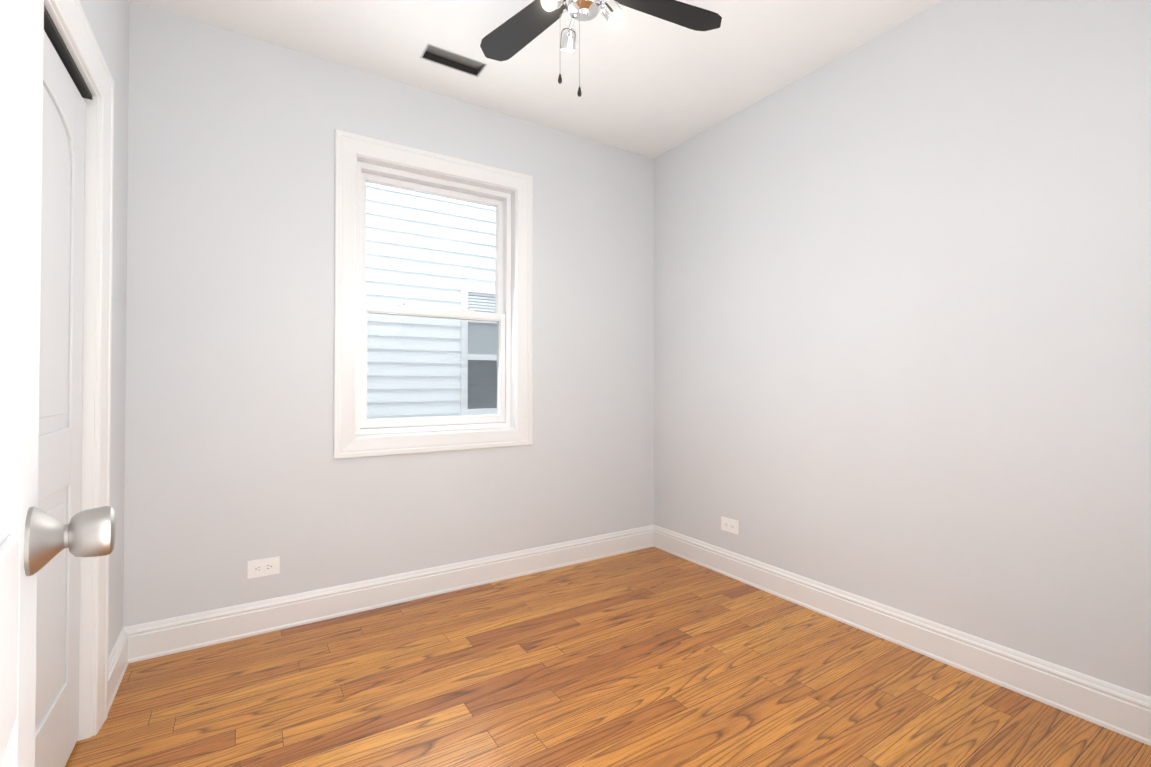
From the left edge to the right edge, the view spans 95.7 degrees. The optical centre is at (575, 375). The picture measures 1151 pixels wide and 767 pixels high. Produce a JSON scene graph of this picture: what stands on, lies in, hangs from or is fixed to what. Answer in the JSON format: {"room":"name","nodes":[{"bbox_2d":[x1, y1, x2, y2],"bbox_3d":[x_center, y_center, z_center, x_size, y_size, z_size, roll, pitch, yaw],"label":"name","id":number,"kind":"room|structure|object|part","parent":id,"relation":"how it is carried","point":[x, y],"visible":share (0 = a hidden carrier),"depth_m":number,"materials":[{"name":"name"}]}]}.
{"room":"empty bedroom","nodes":[
{"label":"empty bedroom","id":0,"kind":"room"},
{"bbox_2d":[79,0,129,656],"bbox_3d":[-1.002,-0.190,0.768,0.120,2.700,2.760,0,-1,-33],"label":"wall","id":1,"kind":"structure","parent":0,"point":[108,20],"depth_m":1.83,"materials":[{"name":"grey paint"}]},
{"bbox_2d":[35,31,85,766],"bbox_3d":[-1.265,0.121,1.207,0.035,1.869,0.754,0,-1,-33],"label":"closet door","id":2,"kind":"structure","parent":1,"relation":"in","point":[60,447],"depth_m":1.36,"materials":[{"name":"white paint"}]},
{"bbox_2d":[44,5,91,99],"bbox_3d":[-1.274,-0.833,1.213,0.083,0.012,0.759,0,-1,-33],"label":"track","id":3,"kind":"object","parent":1,"relation":"attached to","point":[57,41],"visible":0.33,"depth_m":1.34,"materials":[{"name":"black metal"}]},
{"bbox_2d":[44,0,97,740],"bbox_3d":[-1.279,0.105,1.198,0.120,1.920,0.790,0,-1,-33],"label":"door frame","id":4,"kind":"structure","parent":1,"relation":"attached to","point":[88,412],"depth_m":1.54,"materials":[{"name":"white paint"}]},
{"bbox_2d":[50,0,113,735],"bbox_3d":[-1.220,0.061,1.237,0.021,2.010,0.970,0,-1,-33],"label":"trim","id":5,"kind":"structure","parent":1,"relation":"attached to","point":[71,15],"depth_m":1.57,"materials":[{"name":"white paint"}]},
{"bbox_2d":[108,625,135,712],"bbox_3d":[-1.575,1.006,1.782,0.019,0.133,0.350,0,-1,-33],"label":"baseboard","id":6,"kind":"structure","parent":1,"relation":"attached to","point":[123,653],"depth_m":1.84,"materials":[{"name":"white paint"}]},
{"bbox_2d":[123,1,653,626],"bbox_3d":[-0.635,-0.166,2.727,2.907,2.700,0.150,0,-1,-33],"label":"wall","id":7,"kind":"structure","parent":0,"point":[233,467],"depth_m":2.28,"materials":[{"name":"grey paint"}]},
{"bbox_2d":[247,556,279,578],"bbox_3d":[-1.312,0.807,2.191,0.116,0.072,0.007,0,-1,-33],"label":"outlet","id":8,"kind":"object","parent":7,"relation":"attached to","point":[263,567],"visible":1,"depth_m":2.19,"materials":[{"name":"white plastic"}]},
{"bbox_2d":[136,525,651,661],"bbox_3d":[-0.602,1.016,2.635,2.580,0.133,0.019,0,-1,-33],"label":"baseboard","id":9,"kind":"structure","parent":7,"relation":"attached to","point":[163,637],"depth_m":2.39,"materials":[{"name":"white paint"}]},
{"bbox_2d":[333,129,532,458],"bbox_3d":[-0.703,-0.365,2.674,1.000,1.485,0.171,0,-1,-33],"label":"window unit","id":10,"kind":"structure","parent":7,"relation":"in","point":[419,183],"depth_m":2.63,"materials":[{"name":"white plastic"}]},
{"bbox_3d":[-0.733,-0.644,2.725,0.696,0.612,0.004,0,-1,-33],"label":"sash glass","id":11,"kind":"part","parent":10,"relation":"part of","materials":[{"name":"clear glass"}]},
{"bbox_3d":[-0.733,-0.642,2.725,0.750,0.678,0.030,0,-1,-33],"label":"sash","id":12,"kind":"part","parent":10,"relation":"part of","materials":[{"name":"clear glass"}]},
{"bbox_3d":[-0.712,-0.044,2.684,0.750,0.595,0.030,0,-1,-33],"label":"sash","id":13,"kind":"part","parent":10,"relation":"part of","materials":[{"name":"white plastic"}]},
{"bbox_3d":[-0.712,-0.045,2.684,0.696,0.523,0.004,0,-1,-33],"label":"sash glass","id":14,"kind":"part","parent":10,"relation":"part of","materials":[{"name":"clear glass"}]},
{"bbox_3d":[-0.745,-0.038,2.735,0.752,0.586,0.006,0,-1,-33],"label":"screen frame","id":15,"kind":"part","parent":10,"relation":"part of","materials":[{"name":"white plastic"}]},
{"bbox_2d":[130,0,942,157],"bbox_3d":[0.119,-1.489,0.816,3.707,0.100,4.210,0,-1,-33],"label":"ceiling","id":16,"kind":"structure","parent":0,"point":[651,86],"depth_m":2.28,"materials":[{"name":"white paint"}]},
{"bbox_2d":[420,44,486,76],"bbox_3d":[-0.549,-1.531,2.354,0.273,0.223,0.118,0,-1,-33],"label":"vent duct","id":17,"kind":"object","parent":16,"relation":"attached to","point":[454,61],"visible":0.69,"depth_m":2.37,"materials":[{"name":"grey metal"}]},
{"bbox_2d":[480,0,721,96],"bbox_3d":[0.051,-1.145,1.734,0.906,0.566,0.913,0,-1,-33],"label":"fan","id":18,"kind":"object","parent":16,"relation":"hanging from","point":[508,39],"visible":1,"depth_m":1.78,"materials":[{"name":"black wood"}]},
{"bbox_2d":[65,547,1150,766],"bbox_3d":[0.119,1.111,0.785,3.707,0.100,4.210,0,-1,-33],"label":"floor","id":19,"kind":"structure","parent":0,"point":[651,657],"depth_m":1.76,"materials":[{"name":"brown wood"}]},
{"bbox_2d":[653,0,1150,696],"bbox_3d":[1.310,-0.172,2.242,0.150,2.700,2.760,0,-1,-33],"label":"wall","id":20,"kind":"structure","parent":0,"point":[901,290],"depth_m":1.99,"materials":[{"name":"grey paint"}]},
{"bbox_2d":[721,516,738,534],"bbox_3d":[0.837,0.813,2.826,0.007,0.072,0.116,0,-1,-33],"label":"outlet","id":21,"kind":"object","parent":20,"relation":"attached to","point":[729,525],"visible":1,"depth_m":2.82,"materials":[{"name":"white plastic"}]},
{"bbox_2d":[652,525,1150,745],"bbox_3d":[1.198,1.011,2.246,0.019,0.133,2.610,0,-1,-33],"label":"baseboard","id":22,"kind":"structure","parent":20,"relation":"attached to","point":[1117,709],"depth_m":1.94,"materials":[{"name":"white paint"}]},
{"bbox_3d":[0.854,-0.194,0.421,2.877,2.700,0.120,0,-1,-33],"label":"wall","id":23,"kind":"structure","parent":0,"visible":0},
{"bbox_2d":[0,0,115,766],"bbox_3d":[-0.330,0.081,0.218,0.202,1.930,0.770,0,-1,-33],"label":"entry door","id":24,"kind":"structure","parent":23,"relation":"in","point":[34,539],"depth_m":0.44,"materials":[{"name":"white paint"}]},
{"bbox_3d":[-0.528,0.153,0.485,0.156,0.062,0.105,0,-1,-33],"label":"knob","id":25,"kind":"part","parent":24,"relation":"part of","materials":[{"name":"silver metal"}]},
{"label":"outside","id":26,"kind":"structure","parent":0,"visible":0},
{"bbox_2d":[366,182,496,418],"bbox_3d":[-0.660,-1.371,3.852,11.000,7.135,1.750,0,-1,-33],"label":"window glass","id":27,"kind":"object","parent":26,"point":[392,233],"depth_m":4.29,"materials":[{"name":"clear glass"}]}
]}

